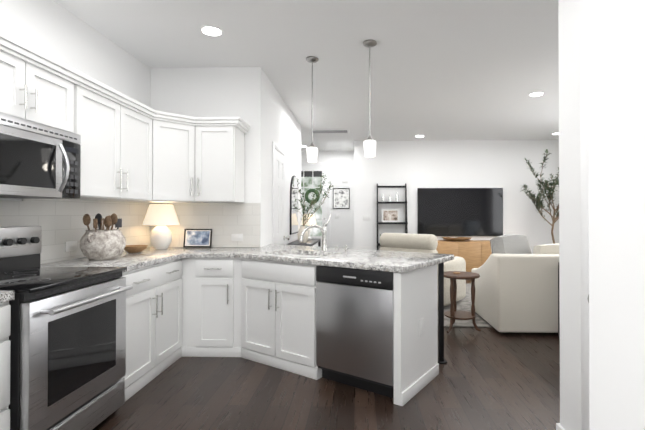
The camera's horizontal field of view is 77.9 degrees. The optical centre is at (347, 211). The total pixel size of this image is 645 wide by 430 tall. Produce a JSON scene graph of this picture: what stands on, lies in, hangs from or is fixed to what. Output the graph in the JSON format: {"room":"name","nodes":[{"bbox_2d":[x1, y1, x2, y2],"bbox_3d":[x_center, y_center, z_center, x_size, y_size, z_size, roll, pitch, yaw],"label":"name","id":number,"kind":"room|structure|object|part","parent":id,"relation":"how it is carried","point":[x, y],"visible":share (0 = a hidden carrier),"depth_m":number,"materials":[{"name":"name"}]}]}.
{"room":"living room and kitchen","nodes":[
{"label":"living room and kitchen","id":0,"kind":"room"},
{"bbox_2d":[0,0,150,263],"bbox_3d":[-2.207,-0.129,1.305,0.120,2.780,5.700,0,0,2],"label":"wall","id":1,"kind":"structure","parent":0,"point":[55,30],"depth_m":3.05,"materials":[{"name":"white paint"}]},
{"bbox_2d":[0,31,247,202],"bbox_3d":[-1.618,-0.488,2.285,0.993,0.770,3.692,0,0,2],"label":"upper cabinet","id":2,"kind":"object","parent":1,"relation":"attached to","point":[133,150],"depth_m":3.11,"materials":[{"name":"white wood"}]},
{"bbox_2d":[0,112,80,198],"bbox_3d":[-1.885,-0.290,2.187,0.450,0.410,0.754,0,0,2],"label":"microwave","id":3,"kind":"object","parent":2,"relation":"attached to","point":[39,161],"visible":1,"depth_m":2.22,"materials":[{"name":"grey metal"}]},
{"bbox_2d":[150,67,300,246],"bbox_3d":[-1.498,-0.102,5.570,1.280,2.780,2.870,0,0,2],"label":"wall","id":4,"kind":"structure","parent":0,"point":[251,97],"depth_m":4.15,"materials":[{"name":"white paint"}]},
{"bbox_2d":[0,199,260,263],"bbox_3d":[-1.522,0.131,2.760,1.159,0.458,2.744,0,0,2],"label":"backsplash","id":5,"kind":"structure","parent":4,"relation":"attached to","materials":[{"name":"tile"}]},
{"bbox_2d":[65,241,76,251],"bbox_3d":[-2.084,0.262,2.999,0.008,0.075,0.120,0,0,2],"label":"outlet","id":6,"kind":"object","parent":5,"relation":"attached to","point":[70,246],"depth_m":3.00,"materials":[{"name":"white plastic"}]},
{"bbox_2d":[231,234,242,240],"bbox_3d":[-1.142,0.269,4.109,0.120,0.075,0.008,0,0,2],"label":"outlet","id":7,"kind":"object","parent":5,"relation":"attached to","point":[234,237],"depth_m":4.11,"materials":[{"name":"white plastic"}]},
{"bbox_2d":[272,141,288,244],"bbox_3d":[-0.829,0.233,5.048,0.088,2.105,0.790,0,0,2],"label":"pantry door","id":8,"kind":"structure","parent":4,"relation":"in","point":[279,195],"depth_m":5.00,"materials":[{"name":"white paint"}]},
{"bbox_2d":[290,176,297,234],"bbox_3d":[-0.827,-0.108,6.165,0.025,0.900,0.660,0,0,2],"label":"mirror","id":9,"kind":"object","parent":4,"relation":"attached to","point":[293,209],"visible":0.96,"depth_m":6.01,"materials":[{"name":"black metal"}]},
{"bbox_2d":[54,0,558,150],"bbox_3d":[1.259,-1.552,3.946,6.890,0.100,11.410,0,0,2],"label":"ceiling","id":10,"kind":"structure","parent":0,"point":[461,69],"depth_m":3.81,"materials":[{"name":"white paint"}]},
{"bbox_2d":[200,25,222,35],"bbox_3d":[-1.132,-1.501,3.312,0.186,0.008,0.186,0,0,2],"label":"recessed light","id":11,"kind":"object","parent":10,"relation":"in","point":[211,30],"visible":1,"depth_m":3.30,"materials":[{"name":"white paint"}]},
{"bbox_2d":[306,56,318,161],"bbox_3d":[-0.348,-0.995,3.906,0.128,1.014,0.128,0,0,2],"label":"pendant light","id":12,"kind":"object","parent":10,"relation":"hanging from","point":[312,151],"visible":1,"depth_m":3.88,"materials":[{"name":"white glass"}]},
{"bbox_2d":[310,129,349,132],"bbox_3d":[-0.325,-1.472,7.310,0.720,0.015,0.260,0,0,2],"label":"ceiling vent","id":13,"kind":"object","parent":10,"relation":"in","point":[334,131],"visible":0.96,"depth_m":7.28,"materials":[{"name":"grey metal"}]},
{"bbox_2d":[363,40,376,156],"bbox_3d":[0.197,-0.997,3.539,0.128,1.014,0.128,0,0,2],"label":"pendant light","id":14,"kind":"object","parent":10,"relation":"hanging from","point":[369,143],"visible":1,"depth_m":3.51,"materials":[{"name":"white glass"}]},
{"bbox_2d":[528,92,543,96],"bbox_3d":[2.398,-1.490,5.057,0.186,0.008,0.186,0,0,2],"label":"recessed light","id":15,"kind":"object","parent":10,"relation":"in","point":[533,94],"visible":0.96,"depth_m":5.05,"materials":[{"name":"white paint"}]},
{"bbox_2d":[92,279,559,429],"bbox_3d":[1.259,1.328,3.927,6.890,0.100,11.410,0,0,2],"label":"floor","id":16,"kind":"structure","parent":0,"point":[489,379],"depth_m":2.72,"materials":[{"name":"brown wood"}]},
{"bbox_2d":[0,295,14,429],"bbox_3d":[-1.821,0.828,1.593,0.626,0.868,0.402,0,0,2],"label":"base cabinet","id":17,"kind":"object","parent":16,"relation":"on","point":[5,309],"depth_m":1.75,"materials":[{"name":"white wood"}]},
{"bbox_2d":[0,291,14,298],"bbox_3d":[-1.817,0.373,1.595,0.639,0.042,0.399,0,0,2],"label":"countertop","id":18,"kind":"structure","parent":17,"relation":"on","point":[3,294],"depth_m":1.75,"materials":[{"name":"grey stone"}]},
{"bbox_2d":[0,226,132,429],"bbox_3d":[-1.731,0.679,2.176,0.758,1.175,0.752,0,0,2],"label":"stove","id":19,"kind":"object","parent":16,"relation":"on","point":[67,337],"visible":1,"depth_m":2.09,"materials":[{"name":"silver metal"}]},
{"bbox_2d":[122,271,446,405],"bbox_3d":[-0.685,0.840,3.375,2.794,0.868,1.696,0,0,2],"label":"base cabinet","id":20,"kind":"object","parent":16,"relation":"on","point":[369,320],"depth_m":2.99,"materials":[{"name":"white wood"}]},
{"bbox_2d":[40,243,453,274],"bbox_3d":[-0.586,0.386,3.559,2.982,0.042,2.059,0,0,2],"label":"countertop","id":21,"kind":"structure","parent":20,"relation":"on","point":[220,256],"depth_m":3.29,"materials":[{"name":"grey stone"}]},
{"bbox_2d":[80,213,125,260],"bbox_3d":[-1.850,0.187,3.013,0.300,0.349,0.354,0,0,2],"label":"crock","id":22,"kind":"object","parent":21,"relation":"on","point":[102,243],"visible":1,"depth_m":2.92,"materials":[{"name":"stone"}]},
{"bbox_2d":[124,245,147,252],"bbox_3d":[-1.909,0.336,3.564,0.216,0.058,0.216,0,0,2],"label":"bowl","id":23,"kind":"object","parent":21,"relation":"on","point":[133,248],"visible":0.96,"depth_m":3.51,"materials":[{"name":"brown wood"}]},
{"bbox_2d":[142,204,179,248],"bbox_3d":[-1.833,0.149,3.913,0.336,0.435,0.336,0,0,2],"label":"table lamp","id":24,"kind":"object","parent":21,"relation":"on","point":[161,216],"visible":1,"depth_m":3.83,"materials":[{"name":"white ceramic"}]},
{"bbox_2d":[183,229,211,246],"bbox_3d":[-1.540,0.273,4.090,0.285,0.190,0.046,0,0,2],"label":"photo frame","id":25,"kind":"object","parent":21,"relation":"on","point":[197,237],"visible":0.96,"depth_m":4.09,"materials":[{"name":"black metal"}]},
{"bbox_2d":[299,214,346,251],"bbox_3d":[-0.217,0.195,3.629,0.428,0.342,0.215,0,0,2],"label":"faucet","id":26,"kind":"object","parent":21,"relation":"on","point":[323,229],"depth_m":3.68,"materials":[{"name":"silver metal"}]},
{"bbox_3d":[0.792,0.840,3.372,0.100,0.868,0.100,0,0,2],"label":"counter post","id":27,"kind":"part","parent":21,"relation":"part of","materials":[{"name":"black metal"}]},
{"bbox_2d":[316,265,393,397],"bbox_3d":[0.196,0.839,3.052,0.862,0.866,0.845,0,0,2],"label":"dishwasher","id":28,"kind":"object","parent":20,"relation":"in","point":[355,304],"depth_m":2.79,"materials":[{"name":"grey metal"}]},
{"bbox_2d":[419,318,423,336],"bbox_3d":[0.531,0.831,2.860,0.044,0.120,0.065,0,0,2],"label":"outlet","id":29,"kind":"object","parent":20,"relation":"attached to","point":[421,320],"depth_m":2.85,"materials":[{"name":"white plastic"}]},
{"bbox_2d":[286,239,320,246],"bbox_3d":[-0.658,0.874,6.164,0.356,0.834,1.280,0,0,2],"label":"console","id":30,"kind":"object","parent":16,"relation":"on","point":[310,242],"visible":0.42,"depth_m":5.84,"materials":[{"name":"grey"}]},
{"bbox_2d":[301,214,315,238],"bbox_3d":[-0.647,0.249,6.588,0.260,0.420,0.260,0,0,2],"label":"lamp","id":31,"kind":"object","parent":30,"relation":"on","point":[311,221],"visible":0.69,"depth_m":6.51,"materials":[{"name":"white ceramic"}]},
{"bbox_2d":[294,173,333,242],"bbox_3d":[-0.491,-0.062,5.960,0.610,1.034,0.594,0,0,2],"label":"vase","id":32,"kind":"object","parent":30,"relation":"on","point":[302,228],"visible":0.96,"depth_m":5.86,"materials":[{"name":"green plant"}]},
{"bbox_2d":[377,184,407,249],"bbox_3d":[0.903,0.364,8.051,0.614,1.886,0.407,0,0,2],"label":"ladder shelf","id":33,"kind":"object","parent":16,"relation":"on","point":[390,216],"visible":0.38,"depth_m":8.19,"materials":[{"name":"black metal"}]},
{"bbox_2d":[436,240,491,271],"bbox_3d":[2.611,0.946,7.965,1.810,0.714,0.462,0,0,2],"label":"media console","id":34,"kind":"object","parent":16,"relation":"on","point":[475,253],"visible":0.27,"depth_m":7.74,"materials":[{"name":"brown wood"}]},
{"bbox_2d":[442,237,470,240],"bbox_3d":[2.186,0.556,7.981,0.580,0.064,0.580,0,0,2],"label":"bowl","id":35,"kind":"object","parent":34,"relation":"on","point":[457,238],"visible":0.96,"depth_m":7.79,"materials":[{"name":"brown wood"}]},
{"bbox_2d":[444,283,493,327],"bbox_3d":[2.424,1.283,5.733,3.350,0.012,2.750,0,0,2],"label":"rug","id":36,"kind":"object","parent":16,"relation":"on","point":[464,304],"depth_m":4.77,"materials":[{"name":"grey carpet"}]},
{"bbox_2d":[379,233,465,305],"bbox_3d":[1.020,0.789,5.670,1.100,0.975,0.865,0,0,40],"label":"armchair","id":37,"kind":"object","parent":36,"relation":"on","point":[422,243],"visible":0.33,"depth_m":5.31,"materials":[{"name":"fabric"}]},
{"bbox_2d":[444,271,480,332],"bbox_3d":[1.204,0.961,4.270,0.410,0.612,0.417,0,0,2],"label":"side table","id":38,"kind":"object","parent":36,"relation":"on","point":[453,314],"visible":0.98,"depth_m":4.20,"materials":[{"name":"brown wood"}]},
{"bbox_2d":[471,234,558,332],"bbox_3d":[2.689,0.753,4.574,2.250,1.032,1.037,0,0,2],"label":"sofa","id":39,"kind":"object","parent":36,"relation":"on","point":[516,286],"visible":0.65,"depth_m":4.08,"materials":[{"name":"white fabric"}]},
{"bbox_2d":[520,149,558,243],"bbox_3d":[3.946,0.069,7.596,1.418,2.463,0.896,0,0,2],"label":"tree","id":40,"kind":"object","parent":16,"relation":"on","point":[539,203],"visible":0.42,"depth_m":7.49,"materials":[{"name":"green plant"}]},
{"bbox_2d":[558,262,559,338],"bbox_3d":[2.781,0.894,3.819,1.320,0.764,0.360,0,0,2],"label":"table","id":41,"kind":"object","parent":16,"relation":"on","point":[558,306],"visible":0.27,"depth_m":4.01,"materials":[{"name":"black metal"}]},
{"bbox_2d":[301,151,353,248],"bbox_3d":[1.429,-0.076,9.579,6.890,2.780,0.120,0,0,2],"label":"wall","id":42,"kind":"structure","parent":0,"point":[342,227],"depth_m":9.57,"materials":[{"name":"white paint"}]},
{"bbox_2d":[301,162,330,246],"bbox_3d":[-0.948,0.064,9.534,1.080,2.500,0.109,0,0,2],"label":"front door","id":43,"kind":"structure","parent":42,"relation":"in","point":[311,179],"depth_m":9.57,"materials":[{"name":"white paint"}]},
{"bbox_2d":[333,188,349,208],"bbox_3d":[-0.155,-0.313,9.557,0.405,0.495,0.020,0,0,2],"label":"picture","id":44,"kind":"object","parent":42,"relation":"attached to","point":[341,198],"visible":1,"depth_m":9.55,"materials":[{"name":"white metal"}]},
{"bbox_2d":[354,140,558,253],"bbox_3d":[2.501,-0.080,8.856,4.703,2.780,1.260,0,0,2],"label":"wall","id":45,"kind":"structure","parent":0,"point":[413,166],"depth_m":8.24,"materials":[{"name":"white paint"}]},
{"bbox_2d":[363,215,369,219],"bbox_3d":[0.395,0.126,8.283,0.160,0.115,0.008,0,0,2],"label":"light switch","id":46,"kind":"object","parent":45,"relation":"attached to","point":[366,217],"visible":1,"depth_m":8.28,"materials":[{"name":"white plastic"}]},
{"bbox_2d":[417,188,502,235],"bbox_3d":[2.318,0.011,8.207,1.740,0.990,0.046,0,0,2],"label":"wall-mounted tv","id":47,"kind":"object","parent":45,"relation":"attached to","point":[459,211],"visible":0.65,"depth_m":8.18,"materials":[{"name":"black plastic"}]},
{"bbox_2d":[558,0,587,429],"bbox_3d":[2.868,-0.129,1.387,3.520,2.780,1.370,0,0,2],"label":"wall","id":48,"kind":"structure","parent":0,"point":[573,19],"depth_m":2.01,"materials":[{"name":"white paint"}]},
{"bbox_2d":[556,423,564,429],"bbox_3d":[1.119,1.198,2.011,0.014,0.135,0.240,0,0,2],"label":"baseboard","id":49,"kind":"structure","parent":48,"relation":"attached to","point":[559,427],"depth_m":2.10,"materials":[{"name":"white paint"}]},
{"bbox_2d":[580,29,588,429],"bbox_3d":[1.149,0.209,1.392,0.116,2.105,0.990,0,0,2],"label":"door frame","id":50,"kind":"structure","parent":48,"relation":"attached to","point":[584,229],"depth_m":1.85,"materials":[{"name":"white paint"}]},
{"bbox_2d":[588,0,644,429],"bbox_3d":[0.742,-0.141,-0.435,0.620,2.780,2.400,0,0,2],"label":"wall","id":51,"kind":"structure","parent":0,"point":[616,102],"depth_m":0.69,"materials":[{"name":"white paint"}]}
]}

